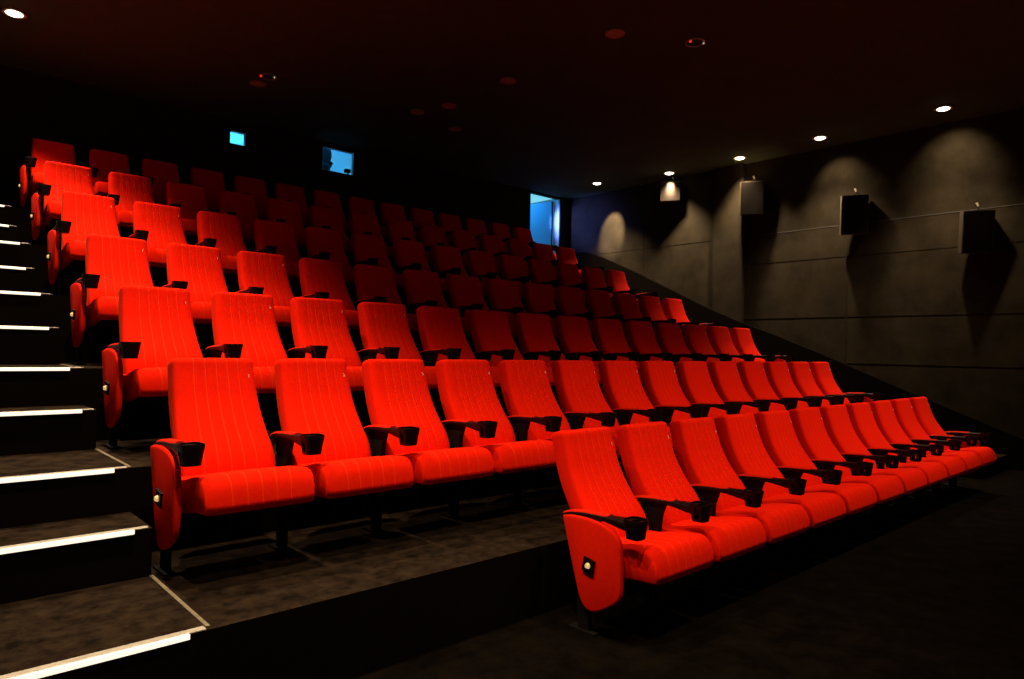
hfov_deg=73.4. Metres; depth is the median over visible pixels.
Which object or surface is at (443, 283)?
seat cushion
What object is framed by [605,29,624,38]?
ceiling fitting
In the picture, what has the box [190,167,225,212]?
seat
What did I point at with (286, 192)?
seat
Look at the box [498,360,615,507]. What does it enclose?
seat
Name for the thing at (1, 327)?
light strip
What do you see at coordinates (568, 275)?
seat
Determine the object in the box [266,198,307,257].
seat
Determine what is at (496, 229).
seat
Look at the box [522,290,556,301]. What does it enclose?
seat cushion
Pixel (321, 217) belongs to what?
seat
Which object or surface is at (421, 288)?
seat
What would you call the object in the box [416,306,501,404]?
seat
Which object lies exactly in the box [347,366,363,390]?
seat cushion
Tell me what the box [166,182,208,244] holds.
seat
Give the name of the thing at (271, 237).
seat
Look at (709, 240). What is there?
trim
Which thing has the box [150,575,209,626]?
trim
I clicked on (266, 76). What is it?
ceiling fitting
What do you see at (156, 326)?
seat
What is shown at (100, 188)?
seat cushion
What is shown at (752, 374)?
seat
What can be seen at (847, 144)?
trim
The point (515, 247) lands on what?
seat
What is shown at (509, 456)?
seat cushion
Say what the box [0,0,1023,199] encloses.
ceiling
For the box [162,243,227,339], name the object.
seat
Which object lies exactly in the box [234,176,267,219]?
seat
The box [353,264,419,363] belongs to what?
seat
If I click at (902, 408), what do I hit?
seat
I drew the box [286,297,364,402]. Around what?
seat
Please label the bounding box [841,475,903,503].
seat cushion
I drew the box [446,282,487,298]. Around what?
seat cushion
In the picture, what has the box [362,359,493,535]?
seat
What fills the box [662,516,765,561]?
seat cushion
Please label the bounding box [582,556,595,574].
lamp
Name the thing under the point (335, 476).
seat cushion
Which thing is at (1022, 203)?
trim
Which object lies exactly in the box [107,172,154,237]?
seat
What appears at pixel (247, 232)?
seat cushion
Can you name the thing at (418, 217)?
seat
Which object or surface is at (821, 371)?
seat
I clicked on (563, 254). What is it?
seat
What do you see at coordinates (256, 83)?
ceiling fitting
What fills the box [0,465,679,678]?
platform
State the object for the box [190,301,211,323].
seat cushion
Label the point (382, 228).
seat cushion
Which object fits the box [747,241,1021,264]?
trim
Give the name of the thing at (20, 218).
platform
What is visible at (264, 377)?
seat cushion
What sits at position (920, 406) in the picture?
seat
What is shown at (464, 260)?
seat cushion
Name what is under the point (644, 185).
trim
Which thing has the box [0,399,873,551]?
platform
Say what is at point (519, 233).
seat
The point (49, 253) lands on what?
lamp
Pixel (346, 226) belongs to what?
seat cushion
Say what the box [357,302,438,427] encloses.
seat
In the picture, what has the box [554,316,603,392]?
seat
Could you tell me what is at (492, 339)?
seat
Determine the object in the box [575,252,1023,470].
baseboard
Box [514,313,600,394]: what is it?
seat
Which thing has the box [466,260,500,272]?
seat cushion
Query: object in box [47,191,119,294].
seat
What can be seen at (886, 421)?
seat
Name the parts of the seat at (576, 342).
support leg, backrest, armrest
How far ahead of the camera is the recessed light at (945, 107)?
8.86 m
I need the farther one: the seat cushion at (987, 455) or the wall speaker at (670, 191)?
the wall speaker at (670, 191)
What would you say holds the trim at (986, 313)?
attached to the wall at (958, 165)
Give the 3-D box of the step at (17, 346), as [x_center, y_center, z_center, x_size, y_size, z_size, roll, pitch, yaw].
[-3.852,0.028,4.356,1.615,0.252,0.380,2,-1,-42]
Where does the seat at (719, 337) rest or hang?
on the platform at (129, 489)
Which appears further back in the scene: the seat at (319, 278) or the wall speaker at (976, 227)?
the wall speaker at (976, 227)
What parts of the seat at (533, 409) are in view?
support leg, armrest, backrest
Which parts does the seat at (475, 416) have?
support leg, armrest, backrest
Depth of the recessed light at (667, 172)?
12.30 m
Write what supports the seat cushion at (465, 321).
on the seat at (421, 288)
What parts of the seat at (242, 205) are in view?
backrest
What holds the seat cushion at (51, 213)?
on the seat at (59, 178)
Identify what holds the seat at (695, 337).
on the platform at (129, 489)
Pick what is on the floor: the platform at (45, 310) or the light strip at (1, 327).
the platform at (45, 310)
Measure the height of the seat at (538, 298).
0.969 m
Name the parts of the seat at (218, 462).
support leg, panel, armrest, backrest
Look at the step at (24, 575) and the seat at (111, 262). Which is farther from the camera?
the seat at (111, 262)
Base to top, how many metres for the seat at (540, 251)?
0.969 m
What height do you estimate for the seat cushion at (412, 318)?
0.216 m
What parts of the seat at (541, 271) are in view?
backrest, armrest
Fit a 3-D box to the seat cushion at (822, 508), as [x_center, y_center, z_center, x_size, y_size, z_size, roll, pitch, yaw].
[1.891,1.136,4.641,0.508,0.216,0.523,2,-1,-42]
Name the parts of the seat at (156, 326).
panel, support leg, armrest, backrest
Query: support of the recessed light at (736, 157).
in the ceiling
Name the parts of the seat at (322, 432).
support leg, armrest, backrest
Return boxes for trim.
[95,449,130,466]
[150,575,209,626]
[594,240,712,254]
[643,185,644,271]
[745,203,1023,236]
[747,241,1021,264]
[760,313,1003,318]
[845,144,847,359]
[858,363,1023,367]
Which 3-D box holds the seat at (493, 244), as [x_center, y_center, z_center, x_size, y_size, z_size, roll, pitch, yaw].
[-0.165,-1.156,10.560,0.583,0.969,0.772,2,-1,-42]
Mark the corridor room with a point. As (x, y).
(552, 200)
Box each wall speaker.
[660,177,680,202]
[740,176,763,215]
[839,188,868,234]
[958,202,995,253]
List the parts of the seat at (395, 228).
backrest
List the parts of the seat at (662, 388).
backrest, support leg, armrest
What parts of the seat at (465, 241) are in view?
backrest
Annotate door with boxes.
[527,190,564,253]
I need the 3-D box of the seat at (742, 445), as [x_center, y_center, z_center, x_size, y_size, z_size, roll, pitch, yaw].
[1.782,1.021,4.709,0.583,0.969,0.772,2,-1,-42]
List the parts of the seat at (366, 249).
support leg, armrest, backrest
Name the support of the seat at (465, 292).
on the platform at (76, 386)
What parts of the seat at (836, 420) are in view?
backrest, support leg, armrest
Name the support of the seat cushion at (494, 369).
on the seat at (442, 336)
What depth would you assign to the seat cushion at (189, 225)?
7.15 m
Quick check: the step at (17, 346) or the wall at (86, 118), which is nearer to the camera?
the step at (17, 346)
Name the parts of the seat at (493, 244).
backrest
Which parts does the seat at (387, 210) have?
backrest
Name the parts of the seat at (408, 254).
support leg, armrest, backrest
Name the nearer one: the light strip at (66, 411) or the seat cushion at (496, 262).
the light strip at (66, 411)
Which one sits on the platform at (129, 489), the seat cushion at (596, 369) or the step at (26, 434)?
the step at (26, 434)
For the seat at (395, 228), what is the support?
on the platform at (14, 255)
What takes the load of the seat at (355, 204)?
on the platform at (20, 218)
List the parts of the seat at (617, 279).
backrest, armrest, armrest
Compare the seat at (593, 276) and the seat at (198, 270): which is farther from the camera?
the seat at (593, 276)
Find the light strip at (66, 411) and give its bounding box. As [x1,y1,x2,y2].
[0,408,93,415]
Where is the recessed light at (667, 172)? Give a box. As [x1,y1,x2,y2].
[663,171,674,174]
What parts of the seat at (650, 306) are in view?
backrest, armrest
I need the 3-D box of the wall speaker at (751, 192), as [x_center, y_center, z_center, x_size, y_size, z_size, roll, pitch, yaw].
[3.981,-2.400,11.394,0.369,0.672,0.417,2,-1,-42]
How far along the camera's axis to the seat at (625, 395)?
5.58 m
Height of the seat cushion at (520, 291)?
0.216 m
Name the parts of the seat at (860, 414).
backrest, support leg, armrest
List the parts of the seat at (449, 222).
backrest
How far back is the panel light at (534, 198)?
16.03 m
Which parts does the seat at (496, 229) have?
backrest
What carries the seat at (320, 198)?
on the platform at (20, 218)
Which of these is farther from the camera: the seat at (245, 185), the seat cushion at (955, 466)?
the seat at (245, 185)
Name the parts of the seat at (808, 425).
backrest, support leg, armrest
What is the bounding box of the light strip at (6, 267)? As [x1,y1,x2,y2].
[0,266,34,269]
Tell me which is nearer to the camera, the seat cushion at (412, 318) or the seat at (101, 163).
the seat cushion at (412, 318)
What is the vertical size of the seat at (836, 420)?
0.969 m
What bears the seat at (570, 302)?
on the platform at (76, 386)
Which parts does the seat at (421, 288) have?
support leg, armrest, backrest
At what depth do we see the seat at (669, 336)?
8.02 m
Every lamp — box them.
[47,252,50,260]
[70,309,75,319]
[103,380,109,394]
[154,488,162,508]
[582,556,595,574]
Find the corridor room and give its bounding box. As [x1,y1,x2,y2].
[532,199,554,219]
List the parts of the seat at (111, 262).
panel, support leg, armrest, backrest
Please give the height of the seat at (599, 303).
0.969 m
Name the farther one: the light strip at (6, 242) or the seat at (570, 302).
the seat at (570, 302)
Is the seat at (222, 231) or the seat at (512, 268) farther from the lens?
the seat at (512, 268)
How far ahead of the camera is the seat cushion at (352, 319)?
5.88 m
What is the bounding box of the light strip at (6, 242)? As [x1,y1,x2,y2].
[0,241,27,244]
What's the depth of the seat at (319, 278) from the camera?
6.27 m
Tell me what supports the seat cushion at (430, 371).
on the seat at (385, 333)
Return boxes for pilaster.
[712,163,745,322]
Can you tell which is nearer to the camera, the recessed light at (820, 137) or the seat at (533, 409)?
the seat at (533, 409)
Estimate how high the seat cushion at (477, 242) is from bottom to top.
0.216 m
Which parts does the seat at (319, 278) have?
armrest, backrest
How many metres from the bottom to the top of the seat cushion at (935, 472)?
0.216 m
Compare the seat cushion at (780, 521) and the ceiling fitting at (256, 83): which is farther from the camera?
the ceiling fitting at (256, 83)
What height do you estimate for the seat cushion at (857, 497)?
0.216 m
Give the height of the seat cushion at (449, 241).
0.216 m
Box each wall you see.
[0,65,568,247]
[568,108,1023,437]
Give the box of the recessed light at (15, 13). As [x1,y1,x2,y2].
[1,7,26,18]
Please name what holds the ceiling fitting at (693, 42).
attached to the ceiling
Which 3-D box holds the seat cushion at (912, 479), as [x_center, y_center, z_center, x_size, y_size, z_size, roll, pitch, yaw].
[3.109,1.177,5.754,0.508,0.216,0.523,2,-1,-42]
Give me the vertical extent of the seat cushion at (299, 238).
0.216 m
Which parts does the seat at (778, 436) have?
backrest, support leg, armrest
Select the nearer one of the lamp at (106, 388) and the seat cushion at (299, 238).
the lamp at (106, 388)
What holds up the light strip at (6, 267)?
attached to the step at (16, 280)
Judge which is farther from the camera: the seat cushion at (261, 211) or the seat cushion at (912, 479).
the seat cushion at (261, 211)
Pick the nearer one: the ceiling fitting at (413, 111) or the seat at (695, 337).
the seat at (695, 337)
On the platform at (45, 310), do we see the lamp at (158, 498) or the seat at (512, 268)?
the seat at (512, 268)
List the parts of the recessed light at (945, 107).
bulb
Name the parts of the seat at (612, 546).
support leg, panel, backrest, armrest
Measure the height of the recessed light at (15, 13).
0.033 m
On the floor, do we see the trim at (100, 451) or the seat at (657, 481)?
the seat at (657, 481)
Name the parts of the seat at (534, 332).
support leg, armrest, backrest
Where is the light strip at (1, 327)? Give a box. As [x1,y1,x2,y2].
[0,326,58,329]
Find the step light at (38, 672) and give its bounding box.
[0,626,205,678]
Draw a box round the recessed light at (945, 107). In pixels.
[934,105,952,111]
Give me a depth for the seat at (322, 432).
3.65 m
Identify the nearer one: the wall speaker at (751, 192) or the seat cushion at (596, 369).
the seat cushion at (596, 369)
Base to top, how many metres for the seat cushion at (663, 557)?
0.216 m
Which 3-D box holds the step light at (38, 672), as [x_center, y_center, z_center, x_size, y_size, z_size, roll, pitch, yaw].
[-1.700,1.041,1.969,1.581,0.020,0.048,2,-1,-42]
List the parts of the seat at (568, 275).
backrest, armrest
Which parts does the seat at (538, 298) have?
backrest, armrest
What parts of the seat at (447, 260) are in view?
support leg, armrest, backrest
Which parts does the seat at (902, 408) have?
backrest, support leg, armrest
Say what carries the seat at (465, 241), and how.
on the platform at (14, 255)
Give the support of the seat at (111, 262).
on the platform at (76, 386)
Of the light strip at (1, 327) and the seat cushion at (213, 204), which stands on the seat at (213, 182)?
the seat cushion at (213, 204)
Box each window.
[230,130,245,145]
[322,146,353,174]
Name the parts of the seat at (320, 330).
support leg, armrest, backrest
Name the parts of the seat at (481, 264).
armrest, backrest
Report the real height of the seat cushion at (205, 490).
0.216 m
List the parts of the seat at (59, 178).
panel, support leg, backrest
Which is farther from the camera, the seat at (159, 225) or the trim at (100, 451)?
the seat at (159, 225)
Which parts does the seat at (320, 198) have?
backrest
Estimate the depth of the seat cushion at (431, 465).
3.77 m
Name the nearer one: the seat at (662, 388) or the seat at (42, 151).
the seat at (662, 388)
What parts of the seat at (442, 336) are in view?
support leg, armrest, backrest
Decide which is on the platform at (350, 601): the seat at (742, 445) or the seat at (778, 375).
the seat at (778, 375)
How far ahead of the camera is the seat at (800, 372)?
7.82 m
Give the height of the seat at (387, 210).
0.969 m
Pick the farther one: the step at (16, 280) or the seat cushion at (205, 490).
the step at (16, 280)
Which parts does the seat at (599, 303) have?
backrest, armrest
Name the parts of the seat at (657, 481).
support leg, backrest, armrest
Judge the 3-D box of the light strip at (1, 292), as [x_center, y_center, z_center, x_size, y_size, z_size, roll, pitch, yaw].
[-3.979,-0.347,4.512,1.581,0.020,0.048,2,-1,-42]
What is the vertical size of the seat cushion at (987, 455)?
0.216 m
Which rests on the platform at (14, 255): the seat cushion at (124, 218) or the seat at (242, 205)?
the seat at (242, 205)
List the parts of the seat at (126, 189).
backrest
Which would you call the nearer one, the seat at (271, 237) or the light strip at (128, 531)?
the light strip at (128, 531)
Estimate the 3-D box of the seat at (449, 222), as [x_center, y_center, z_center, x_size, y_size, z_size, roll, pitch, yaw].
[-0.906,-1.639,11.425,0.583,0.969,0.772,2,-1,-42]
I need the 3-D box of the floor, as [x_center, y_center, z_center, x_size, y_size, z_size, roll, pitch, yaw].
[1.385,1.576,5.860,11.650,0.120,13.500,2,-1,-42]
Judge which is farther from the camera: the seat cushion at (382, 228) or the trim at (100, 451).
the seat cushion at (382, 228)
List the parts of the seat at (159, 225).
backrest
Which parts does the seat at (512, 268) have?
backrest, armrest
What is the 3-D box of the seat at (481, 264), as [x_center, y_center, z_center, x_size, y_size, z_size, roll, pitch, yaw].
[-0.264,-0.696,8.928,0.583,0.969,0.772,2,-1,-42]
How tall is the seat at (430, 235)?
0.969 m
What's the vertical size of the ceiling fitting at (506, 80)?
0.012 m
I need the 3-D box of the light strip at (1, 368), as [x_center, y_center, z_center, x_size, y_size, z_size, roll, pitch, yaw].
[-3.220,0.160,3.663,1.581,0.020,0.048,2,-1,-42]
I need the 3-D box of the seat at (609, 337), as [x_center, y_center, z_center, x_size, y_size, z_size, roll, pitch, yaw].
[1.189,0.259,7.173,0.583,0.969,0.772,2,-1,-42]
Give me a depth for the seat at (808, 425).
5.43 m
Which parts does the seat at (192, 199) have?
backrest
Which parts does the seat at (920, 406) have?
backrest, support leg, armrest, support leg, armrest, panel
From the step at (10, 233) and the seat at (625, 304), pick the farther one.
the seat at (625, 304)
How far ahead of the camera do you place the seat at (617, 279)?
10.93 m
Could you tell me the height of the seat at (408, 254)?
0.969 m
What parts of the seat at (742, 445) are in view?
support leg, backrest, armrest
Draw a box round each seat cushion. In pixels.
[28,172,43,197]
[41,201,60,228]
[59,240,84,269]
[85,296,118,327]
[93,182,107,196]
[116,210,133,228]
[122,367,167,400]
[147,248,166,267]
[153,190,166,204]
[181,466,314,515]
[182,219,197,235]
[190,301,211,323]
[207,198,218,212]
[221,255,237,273]
[241,226,254,242]
[253,367,275,393]
[256,206,266,219]
[274,306,291,326]
[285,262,299,279]
[291,455,412,498]
[294,233,305,248]
[301,213,310,225]
[342,219,350,231]
[342,240,352,253]
[343,268,354,284]
[345,310,359,329]
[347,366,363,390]
[379,225,387,237]
[386,246,394,259]
[393,273,403,288]
[395,251,432,266]
[395,447,493,484]
[407,314,418,331]
[414,231,420,241]
[424,366,437,388]
[431,256,467,269]
[439,278,447,292]
[446,236,452,246]
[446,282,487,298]
[460,317,470,333]
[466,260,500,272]
[473,440,556,473]
[476,241,481,250]
[485,286,523,300]
[490,366,500,386]
[499,265,529,274]
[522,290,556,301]
[539,438,615,450]
[546,366,554,384]
[595,367,600,382]
[611,431,620,456]
[620,530,713,584]
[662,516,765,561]
[667,426,673,449]
[715,503,809,543]
[762,492,845,527]
[804,483,876,514]
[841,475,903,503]
[859,468,926,494]
[884,461,947,485]
[906,456,965,478]
[926,451,981,471]
[943,447,995,466]
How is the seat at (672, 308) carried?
on the platform at (76, 386)
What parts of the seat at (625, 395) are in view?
support leg, backrest, armrest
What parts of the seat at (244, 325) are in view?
armrest, support leg, backrest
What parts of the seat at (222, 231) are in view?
armrest, backrest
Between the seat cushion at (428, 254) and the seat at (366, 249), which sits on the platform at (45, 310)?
the seat at (366, 249)
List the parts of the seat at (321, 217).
backrest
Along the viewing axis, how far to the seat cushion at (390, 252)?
8.79 m
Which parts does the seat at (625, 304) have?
backrest, armrest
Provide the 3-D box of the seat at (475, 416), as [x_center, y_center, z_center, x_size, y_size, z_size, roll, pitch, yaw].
[-0.162,0.619,4.395,0.583,0.969,0.772,2,-1,-42]
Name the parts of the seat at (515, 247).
backrest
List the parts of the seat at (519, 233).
backrest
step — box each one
[0,226,17,241]
[0,268,36,292]
[0,328,61,364]
[0,405,96,455]
[0,512,152,604]
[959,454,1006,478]
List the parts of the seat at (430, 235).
backrest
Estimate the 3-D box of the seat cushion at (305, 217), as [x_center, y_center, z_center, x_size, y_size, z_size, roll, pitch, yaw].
[-2.887,-1.593,9.445,0.508,0.216,0.523,2,-1,-42]
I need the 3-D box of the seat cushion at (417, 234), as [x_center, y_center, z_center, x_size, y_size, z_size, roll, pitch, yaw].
[-1.633,-1.551,10.592,0.508,0.216,0.523,2,-1,-42]
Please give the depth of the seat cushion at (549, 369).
5.88 m
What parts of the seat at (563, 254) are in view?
backrest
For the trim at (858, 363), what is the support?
attached to the wall at (958, 165)
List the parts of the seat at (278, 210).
backrest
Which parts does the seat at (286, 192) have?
backrest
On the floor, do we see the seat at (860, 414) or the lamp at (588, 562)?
the seat at (860, 414)
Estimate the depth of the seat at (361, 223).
9.14 m
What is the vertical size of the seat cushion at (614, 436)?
0.216 m
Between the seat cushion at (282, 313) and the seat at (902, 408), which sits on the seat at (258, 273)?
the seat cushion at (282, 313)
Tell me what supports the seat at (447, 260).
on the platform at (45, 310)
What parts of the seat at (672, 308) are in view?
backrest, armrest, armrest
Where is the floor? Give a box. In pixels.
[353,469,1023,678]
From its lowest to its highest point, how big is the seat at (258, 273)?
0.969 m
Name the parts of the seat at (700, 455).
support leg, backrest, armrest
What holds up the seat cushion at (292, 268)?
on the seat at (271, 237)
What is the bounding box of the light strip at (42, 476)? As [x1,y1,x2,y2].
[0,466,127,483]
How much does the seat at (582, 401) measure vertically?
0.969 m
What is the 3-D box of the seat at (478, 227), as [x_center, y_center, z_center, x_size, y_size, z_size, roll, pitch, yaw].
[-0.488,-1.625,11.807,0.583,0.969,0.772,2,-1,-42]
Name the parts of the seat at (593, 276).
backrest, armrest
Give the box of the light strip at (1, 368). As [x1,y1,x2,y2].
[0,367,80,370]
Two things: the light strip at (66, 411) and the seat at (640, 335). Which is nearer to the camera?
the light strip at (66, 411)
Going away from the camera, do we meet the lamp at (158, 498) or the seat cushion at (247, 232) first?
the lamp at (158, 498)
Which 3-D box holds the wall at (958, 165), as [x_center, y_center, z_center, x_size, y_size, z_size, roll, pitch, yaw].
[5.710,-0.661,9.809,0.150,4.640,13.500,2,-1,-42]
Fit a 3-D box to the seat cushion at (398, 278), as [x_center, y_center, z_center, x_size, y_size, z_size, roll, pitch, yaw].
[-1.409,-0.623,7.713,0.508,0.216,0.523,2,-1,-42]
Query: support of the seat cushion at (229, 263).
on the seat at (222, 231)
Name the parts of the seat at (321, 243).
armrest, backrest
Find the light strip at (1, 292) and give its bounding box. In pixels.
[0,291,48,295]
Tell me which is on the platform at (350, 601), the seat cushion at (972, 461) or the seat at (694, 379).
the seat at (694, 379)
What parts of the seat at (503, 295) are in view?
armrest, backrest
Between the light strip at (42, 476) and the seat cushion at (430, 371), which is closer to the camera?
the light strip at (42, 476)
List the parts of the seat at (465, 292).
support leg, armrest, backrest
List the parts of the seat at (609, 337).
support leg, backrest, armrest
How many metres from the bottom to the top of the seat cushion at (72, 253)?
0.216 m
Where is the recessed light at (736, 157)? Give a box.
[733,156,745,159]
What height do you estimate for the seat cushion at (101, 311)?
0.216 m
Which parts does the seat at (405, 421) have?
support leg, armrest, backrest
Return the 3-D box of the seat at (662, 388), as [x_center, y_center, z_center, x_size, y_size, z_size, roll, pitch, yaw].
[1.461,0.673,5.879,0.583,0.969,0.772,2,-1,-42]
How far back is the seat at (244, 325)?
4.62 m
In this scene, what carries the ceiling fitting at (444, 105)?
attached to the ceiling
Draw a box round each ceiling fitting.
[249,80,266,86]
[259,73,276,80]
[410,109,423,114]
[441,103,456,108]
[500,77,515,84]
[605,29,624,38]
[685,38,704,46]
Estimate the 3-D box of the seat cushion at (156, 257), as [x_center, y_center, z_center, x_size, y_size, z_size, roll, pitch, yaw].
[-3.082,-0.678,6.184,0.508,0.216,0.523,2,-1,-42]
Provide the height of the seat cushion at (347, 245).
0.216 m
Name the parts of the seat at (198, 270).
armrest, backrest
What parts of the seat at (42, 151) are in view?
panel, support leg, backrest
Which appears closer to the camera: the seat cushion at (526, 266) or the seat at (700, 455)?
the seat at (700, 455)
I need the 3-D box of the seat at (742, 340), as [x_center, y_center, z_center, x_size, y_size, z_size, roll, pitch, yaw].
[3.286,0.329,9.089,0.658,0.969,0.772,2,-1,-42]
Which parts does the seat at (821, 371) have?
backrest, armrest, armrest, panel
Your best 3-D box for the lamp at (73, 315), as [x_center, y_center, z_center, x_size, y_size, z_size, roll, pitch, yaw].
[-3.057,-0.174,4.774,0.024,0.082,0.082,2,-1,-42]
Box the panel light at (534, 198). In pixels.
[531,194,550,203]
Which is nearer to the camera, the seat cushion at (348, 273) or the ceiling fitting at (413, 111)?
the seat cushion at (348, 273)
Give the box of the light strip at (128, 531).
[0,526,148,554]
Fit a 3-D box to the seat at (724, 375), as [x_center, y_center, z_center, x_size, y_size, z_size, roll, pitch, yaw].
[2.273,0.700,6.621,0.583,0.969,0.772,2,-1,-42]
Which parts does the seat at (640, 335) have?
backrest, support leg, armrest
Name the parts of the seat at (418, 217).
backrest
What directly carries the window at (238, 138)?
in the wall at (86, 118)
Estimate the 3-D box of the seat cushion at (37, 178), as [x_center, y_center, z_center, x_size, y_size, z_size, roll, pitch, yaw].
[-4.977,-1.663,7.535,0.508,0.216,0.523,2,-1,-42]
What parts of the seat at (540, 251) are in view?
backrest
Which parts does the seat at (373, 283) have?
support leg, armrest, backrest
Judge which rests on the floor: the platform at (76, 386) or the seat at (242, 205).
the platform at (76, 386)
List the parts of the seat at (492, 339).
support leg, armrest, backrest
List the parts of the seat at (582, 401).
support leg, backrest, armrest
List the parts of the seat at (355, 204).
backrest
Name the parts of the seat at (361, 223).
backrest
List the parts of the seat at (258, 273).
armrest, backrest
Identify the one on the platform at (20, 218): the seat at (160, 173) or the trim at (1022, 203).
the seat at (160, 173)
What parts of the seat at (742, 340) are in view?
backrest, armrest, armrest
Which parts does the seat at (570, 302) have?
backrest, armrest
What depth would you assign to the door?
14.61 m
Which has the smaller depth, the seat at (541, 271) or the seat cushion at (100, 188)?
the seat cushion at (100, 188)
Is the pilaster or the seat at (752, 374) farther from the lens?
the pilaster
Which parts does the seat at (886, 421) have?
backrest, support leg, armrest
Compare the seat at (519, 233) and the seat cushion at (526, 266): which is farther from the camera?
the seat at (519, 233)
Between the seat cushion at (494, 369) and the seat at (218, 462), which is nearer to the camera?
the seat at (218, 462)
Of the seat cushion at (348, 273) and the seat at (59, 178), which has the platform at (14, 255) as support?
the seat at (59, 178)
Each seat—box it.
[18,138,75,208]
[30,161,93,244]
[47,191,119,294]
[70,234,153,364]
[88,149,129,196]
[102,285,202,448]
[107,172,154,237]
[128,202,187,284]
[142,159,179,204]
[150,358,314,576]
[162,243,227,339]
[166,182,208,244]
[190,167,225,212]
[195,211,246,289]
[203,292,287,406]
[218,190,257,251]
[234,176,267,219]
[235,251,293,341]
[253,219,301,293]
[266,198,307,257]
[269,358,412,553]
[275,183,310,227]
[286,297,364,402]
[298,258,360,342]
[305,226,355,297]
[309,205,353,265]
[312,190,350,239]
[347,196,388,243]
[349,212,395,268]
[351,233,404,310]
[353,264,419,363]
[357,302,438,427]
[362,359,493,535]
[379,202,420,241]
[385,218,433,269]
[393,239,448,304]
[402,269,470,344]
[410,208,452,246]
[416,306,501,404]
[419,224,468,271]
[431,245,487,304]
[435,359,556,519]
[438,213,481,250]
[446,274,516,345]
[450,229,500,275]
[464,218,508,254]
[466,250,523,307]
[468,310,554,396]
[479,234,529,279]
[486,279,556,346]
[489,223,533,257]
[498,254,556,310]
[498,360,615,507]
[506,238,556,282]
[512,227,557,259]
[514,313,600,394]
[522,283,591,347]
[528,259,585,309]
[531,243,580,284]
[551,360,620,492]
[552,427,713,636]
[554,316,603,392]
[555,247,603,282]
[555,263,611,312]
[555,286,597,348]
[581,266,616,313]
[585,290,628,349]
[591,318,642,402]
[598,360,674,486]
[604,270,658,314]
[612,293,657,342]
[616,421,765,609]
[624,320,677,390]
[638,295,683,339]
[639,361,703,451]
[654,322,701,365]
[661,298,720,329]
[669,417,809,587]
[675,361,738,418]
[681,324,728,363]
[706,326,752,363]
[707,361,769,413]
[714,413,845,568]
[729,328,795,362]
[736,361,797,411]
[753,410,876,553]
[763,361,822,410]
[787,362,844,406]
[788,407,903,539]
[809,362,882,404]
[818,404,926,528]
[845,402,947,517]
[868,400,965,508]
[889,398,981,500]
[908,397,995,493]
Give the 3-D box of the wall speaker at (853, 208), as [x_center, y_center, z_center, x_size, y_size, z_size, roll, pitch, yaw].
[5.072,-1.906,10.183,0.405,0.716,0.436,2,-1,-42]
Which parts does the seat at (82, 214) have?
panel, support leg, backrest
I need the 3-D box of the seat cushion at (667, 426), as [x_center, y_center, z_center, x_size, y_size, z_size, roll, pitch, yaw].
[1.165,0.774,5.440,0.508,0.216,0.523,2,-1,-42]
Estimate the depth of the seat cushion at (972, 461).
6.69 m
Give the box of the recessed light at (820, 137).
[812,135,827,139]
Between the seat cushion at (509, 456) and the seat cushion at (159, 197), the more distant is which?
the seat cushion at (159, 197)
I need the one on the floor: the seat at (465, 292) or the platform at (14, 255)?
the platform at (14, 255)
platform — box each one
[0,206,629,288]
[0,243,662,314]
[0,293,595,362]
[0,363,604,440]
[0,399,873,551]
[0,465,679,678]
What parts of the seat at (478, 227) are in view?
backrest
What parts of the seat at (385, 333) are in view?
support leg, armrest, backrest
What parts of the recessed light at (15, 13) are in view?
bulb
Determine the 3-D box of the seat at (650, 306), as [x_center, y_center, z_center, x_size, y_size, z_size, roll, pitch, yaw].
[2.127,-0.135,9.572,0.583,0.969,0.772,2,-1,-42]
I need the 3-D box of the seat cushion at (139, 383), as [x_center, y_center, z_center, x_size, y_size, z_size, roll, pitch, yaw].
[-2.011,0.264,4.079,0.508,0.216,0.523,2,-1,-42]
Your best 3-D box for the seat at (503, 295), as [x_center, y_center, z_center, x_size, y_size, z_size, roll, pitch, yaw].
[0.048,-0.204,7.671,0.583,0.969,0.772,2,-1,-42]
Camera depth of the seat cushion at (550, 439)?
4.68 m
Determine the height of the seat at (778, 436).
0.969 m
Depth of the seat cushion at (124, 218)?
6.75 m
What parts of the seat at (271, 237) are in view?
armrest, backrest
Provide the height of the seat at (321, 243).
0.969 m
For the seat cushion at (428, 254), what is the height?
0.216 m

